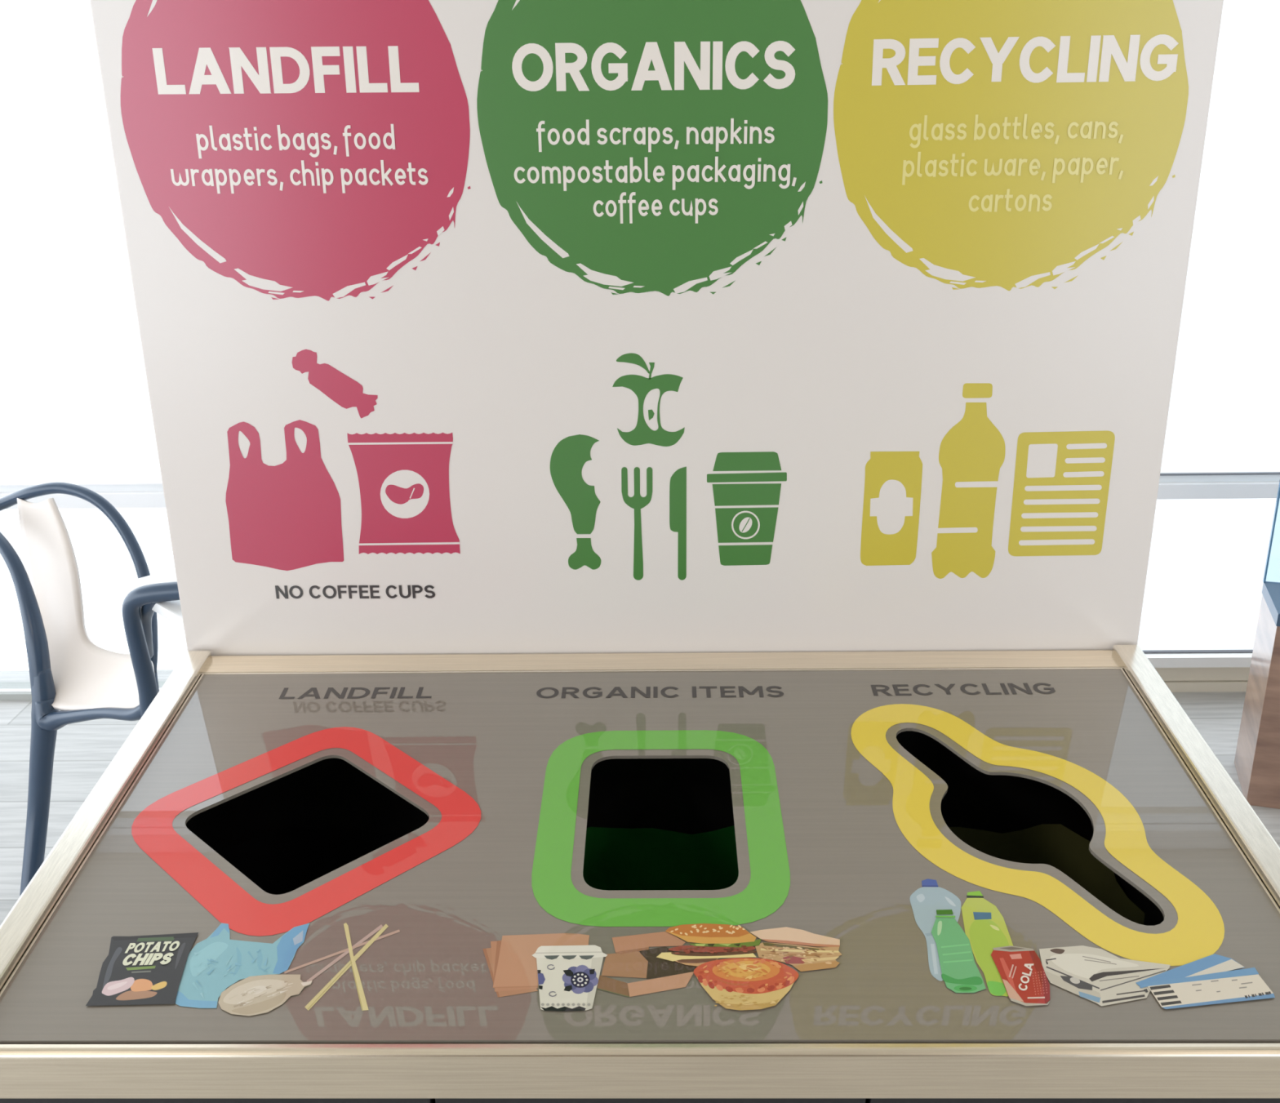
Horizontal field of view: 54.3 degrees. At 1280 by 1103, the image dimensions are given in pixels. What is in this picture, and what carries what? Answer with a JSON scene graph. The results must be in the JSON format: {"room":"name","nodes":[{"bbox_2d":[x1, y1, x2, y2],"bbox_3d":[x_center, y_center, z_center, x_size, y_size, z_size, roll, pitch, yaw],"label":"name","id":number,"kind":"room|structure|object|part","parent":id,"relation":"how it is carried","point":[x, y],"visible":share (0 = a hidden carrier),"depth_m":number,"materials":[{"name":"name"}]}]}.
{"room":"cafeteria","nodes":[
{"label":"cafeteria","id":0,"kind":"room"},
{"bbox_2d":[0,669,1279,924],"bbox_3d":[0.009,1.747,0.011,12.000,0.100,7.950,0,20,1],"label":"floor","id":1,"kind":"structure","parent":0,"point":[84,750],"depth_m":3.24,"materials":[{"name":"grey wood"}]},
{"bbox_2d":[0,680,165,700],"bbox_3d":[-2.963,0.413,3.629,5.950,0.020,0.080,0,20,1],"label":"trim","id":2,"kind":"structure","parent":1,"relation":"on","point":[26,695],"depth_m":3.59,"materials":[{"name":"grey"}]},
{"bbox_2d":[0,477,165,692],"bbox_3d":[-2.983,-0.997,3.118,5.950,2.981,0.080,0,20,1],"label":"window","id":3,"kind":"structure","parent":2,"relation":"on","point":[121,492],"depth_m":3.37,"materials":[{"name":"white"}]},
{"bbox_2d":[0,481,179,896],"bbox_3d":[-1.179,0.328,2.634,0.383,0.827,0.918,-14,24,-33],"label":"armchair","id":4,"kind":"object","parent":1,"relation":"on","point":[73,679],"visible":0.85,"depth_m":2.65,"materials":[{"name":"dark blue plastic"},{"name":"white plastic"}]},
{"bbox_3d":[-1.288,0.498,2.648,0.071,0.502,0.169,12,23,31],"label":"leg","id":5,"kind":"part","parent":4,"relation":"part of","materials":[{"name":"blue plastic"}]},
{"bbox_3d":[-1.111,0.331,2.530,0.371,0.146,0.054,11,23,29],"label":"rail","id":6,"kind":"part","parent":4,"relation":"part of","materials":[{"name":"blue plastic"}]},
{"bbox_3d":[-0.870,0.405,2.445,0.205,0.789,0.137,0,20,1],"label":"leg","id":7,"kind":"part","parent":4,"relation":"part of","materials":[{"name":"blue plastic"}]},
{"bbox_3d":[-1.068,0.465,2.779,0.034,0.455,0.079,-13,23,-31],"label":"leg","id":8,"kind":"part","parent":4,"relation":"part of","materials":[{"name":"blue plastic"}]},
{"bbox_2d":[122,568,184,629],"bbox_3d":[-0.597,0.403,2.506,0.550,0.740,0.550,-19,27,-41],"label":"table","id":9,"kind":"object","parent":1,"relation":"on","point":[171,611],"visible":0.08,"depth_m":2.36,"materials":[{"name":"white"}]},
{"bbox_2d":[0,0,1279,1102],"bbox_3d":[0.020,0.205,1.284,1.200,1.930,0.666,0,20,1],"label":"station","id":10,"kind":"object","parent":1,"relation":"on","point":[542,393],"visible":1,"depth_m":1.38,"materials":[{"name":"white laminate"}]},
{"bbox_3d":[-0.562,0.287,1.307,0.032,0.120,0.630,0,20,1],"label":"rail","id":11,"kind":"part","parent":10,"relation":"part of","materials":[{"name":"wood"}]},
{"bbox_2d":[85,932,198,1005],"bbox_3d":[-0.435,0.364,1.092,0.086,0.008,0.087,0,20,1],"label":"picture","id":12,"kind":"object","parent":10,"relation":"attached to","point":[122,968],"depth_m":1.09,"materials":[{"name":"grey"}]},
{"bbox_3d":[-0.372,0.793,1.218,0.386,0.710,0.020,0,20,1],"label":"cabinet door","id":13,"kind":"part","parent":10,"relation":"part of","materials":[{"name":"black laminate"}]},
{"bbox_2d":[175,923,309,1008],"bbox_3d":[-0.351,0.362,1.095,0.099,0.010,0.102,0,20,1],"label":"picture","id":14,"kind":"object","parent":10,"relation":"attached to","point":[218,965],"depth_m":1.09,"materials":[{"name":"teal"}]},
{"bbox_2d":[217,974,312,1016],"bbox_3d":[-0.320,0.377,1.061,0.074,0.004,0.047,0,20,1],"label":"picture","id":15,"kind":"object","parent":10,"relation":"on","point":[238,995],"depth_m":1.06,"materials":[{"name":"beige"}]},
{"bbox_2d":[284,922,399,1010],"bbox_3d":[-0.264,0.362,1.093,0.092,0.010,0.105,0,20,1],"label":"picture","id":16,"kind":"object","parent":10,"relation":"attached to","point":[328,966],"depth_m":1.09,"materials":[{"name":"beige"}]},
{"bbox_2d":[482,933,589,997],"bbox_3d":[-0.093,0.361,1.090,0.094,0.007,0.076,0,20,1],"label":"picture","id":17,"kind":"object","parent":10,"relation":"attached to","point":[515,965],"depth_m":1.09,"materials":[{"name":"brown"}]},
{"bbox_2d":[532,945,607,1011],"bbox_3d":[-0.062,0.367,1.075,0.067,0.007,0.077,0,20,1],"label":"picture","id":18,"kind":"object","parent":10,"relation":"on","point":[566,978],"depth_m":1.07,"materials":[{"name":"beige paper"}]},
{"bbox_3d":[0.020,0.274,1.274,1.129,0.060,0.576,0,20,1],"label":"lid panel","id":19,"kind":"part","parent":10,"relation":"part of","materials":[{"name":"grey metal"}]},
{"bbox_2d":[597,931,696,997],"bbox_3d":[0.004,0.359,1.088,0.088,0.008,0.073,-4,20,-7],"label":"picture","id":20,"kind":"object","parent":10,"relation":"attached to","point":[631,964],"depth_m":1.09,"materials":[{"name":"brown"}]},
{"bbox_3d":[0.013,0.790,1.211,0.376,0.710,0.020,0,20,1],"label":"cabinet door","id":21,"kind":"part","parent":10,"relation":"part of","materials":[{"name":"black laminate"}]},
{"bbox_2d":[563,758,738,1044],"bbox_3d":[0.016,0.655,1.450,0.340,0.772,0.460,0,20,1],"label":"waste bin","id":22,"kind":"object","parent":10,"relation":"in","point":[653,824],"visible":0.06,"depth_m":1.57,"materials":[{"name":"black plastic"}]},
{"bbox_2d":[656,923,761,966],"bbox_3d":[0.061,0.349,1.107,0.094,0.005,0.053,0,20,1],"label":"picture","id":23,"kind":"object","parent":10,"relation":"attached to","point":[677,944],"depth_m":1.11,"materials":[{"name":"brown"}]},
{"bbox_2d":[693,957,798,1010],"bbox_3d":[0.091,0.368,1.064,0.090,0.006,0.060,0,20,1],"label":"picture","id":24,"kind":"object","parent":10,"relation":"attached to","point":[720,984],"depth_m":1.06,"materials":[{"name":"orange"}]},
{"bbox_2d":[751,927,841,971],"bbox_3d":[0.138,0.351,1.101,0.080,0.005,0.055,0,20,1],"label":"picture","id":25,"kind":"object","parent":10,"relation":"attached to","point":[772,948],"depth_m":1.10,"materials":[{"name":"beige"}]},
{"bbox_2d":[910,878,960,981],"bbox_3d":[0.273,0.339,1.124,0.047,0.013,0.130,0,20,1],"label":"picture","id":26,"kind":"object","parent":10,"relation":"attached to","point":[935,903],"depth_m":1.12,"materials":[{"name":"blue"}]},
{"bbox_2d":[931,909,985,992],"bbox_3d":[0.276,0.350,1.098,0.034,0.010,0.102,0,20,1],"label":"picture","id":27,"kind":"object","parent":10,"relation":"on","point":[957,939],"depth_m":1.09,"materials":[{"name":"green"}]},
{"bbox_2d":[961,890,1013,996],"bbox_3d":[0.310,0.346,1.107,0.039,0.013,0.131,0,20,1],"label":"picture","id":28,"kind":"object","parent":10,"relation":"attached to","point":[987,916],"depth_m":1.10,"materials":[{"name":"yellow"}]},
{"bbox_2d":[865,730,1164,1102],"bbox_3d":[0.402,0.652,1.443,0.340,0.772,0.460,0,20,1],"label":"waste bin","id":29,"kind":"object","parent":10,"relation":"in","point":[1015,819],"visible":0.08,"depth_m":1.56,"materials":[{"name":"black plastic"}]},
{"bbox_2d":[991,945,1049,1005],"bbox_3d":[0.327,0.363,1.069,0.041,0.007,0.070,0,20,1],"label":"picture","id":30,"kind":"object","parent":10,"relation":"attached to","point":[1020,974],"depth_m":1.07,"materials":[{"name":"red"}]},
{"bbox_3d":[0.408,0.787,1.204,0.406,0.710,0.020,0,20,1],"label":"cabinet door","id":31,"kind":"part","parent":10,"relation":"part of","materials":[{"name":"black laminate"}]},
{"bbox_2d":[1039,945,1169,1006],"bbox_3d":[0.402,0.362,1.068,0.111,0.007,0.070,0,20,1],"label":"picture","id":32,"kind":"object","parent":10,"relation":"attached to","point":[1070,975],"depth_m":1.07,"materials":[{"name":"beige paper"}]},
{"bbox_3d":[0.603,0.278,1.287,0.032,0.120,0.630,0,20,1],"label":"rail","id":33,"kind":"part","parent":10,"relation":"part of","materials":[{"name":"wood"}]},
{"bbox_2d":[1136,954,1275,1008],"bbox_3d":[0.475,0.364,1.060,0.109,0.006,0.054,-3,20,-6],"label":"picture","id":34,"kind":"object","parent":10,"relation":"attached to","point":[1163,981],"depth_m":1.06,"materials":[{"name":"blue"}]},
{"bbox_2d":[1164,680,1247,692],"bbox_3d":[3.086,0.360,3.526,5.950,0.028,0.070,0,20,1],"label":"trim","id":35,"kind":"structure","parent":1,"relation":"on","point":[1174,686],"depth_m":3.52,"materials":[{"name":"beige"}]},
{"bbox_2d":[1154,666,1249,680],"bbox_3d":[3.085,0.316,3.515,5.950,0.057,0.062,0,20,1],"label":"baseboard","id":36,"kind":"structure","parent":35,"relation":"on","point":[1224,673],"depth_m":3.51,"materials":[{"name":"beige"}]},
{"bbox_2d":[1137,643,1253,667],"bbox_3d":[3.084,0.281,3.484,5.950,0.030,0.095,0,20,1],"label":"trim","id":37,"kind":"structure","parent":36,"relation":"on","point":[1171,660],"depth_m":3.47,"materials":[{"name":"white"}]},
{"bbox_2d":[1142,467,1279,653],"bbox_3d":[3.065,-1.091,2.995,5.950,2.882,0.080,0,20,1],"label":"window","id":38,"kind":"structure","parent":37,"relation":"on","point":[1202,482],"depth_m":3.32,"materials":[{"name":"white"}]},
{"bbox_2d":[1234,480,1279,808],"bbox_3d":[1.986,0.075,2.709,1.104,1.150,0.210,5,21,16],"label":"display case","id":39,"kind":"object","parent":1,"relation":"on","point":[1257,755],"visible":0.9,"depth_m":2.93,"materials":[{"name":"brown wood"}]}
]}

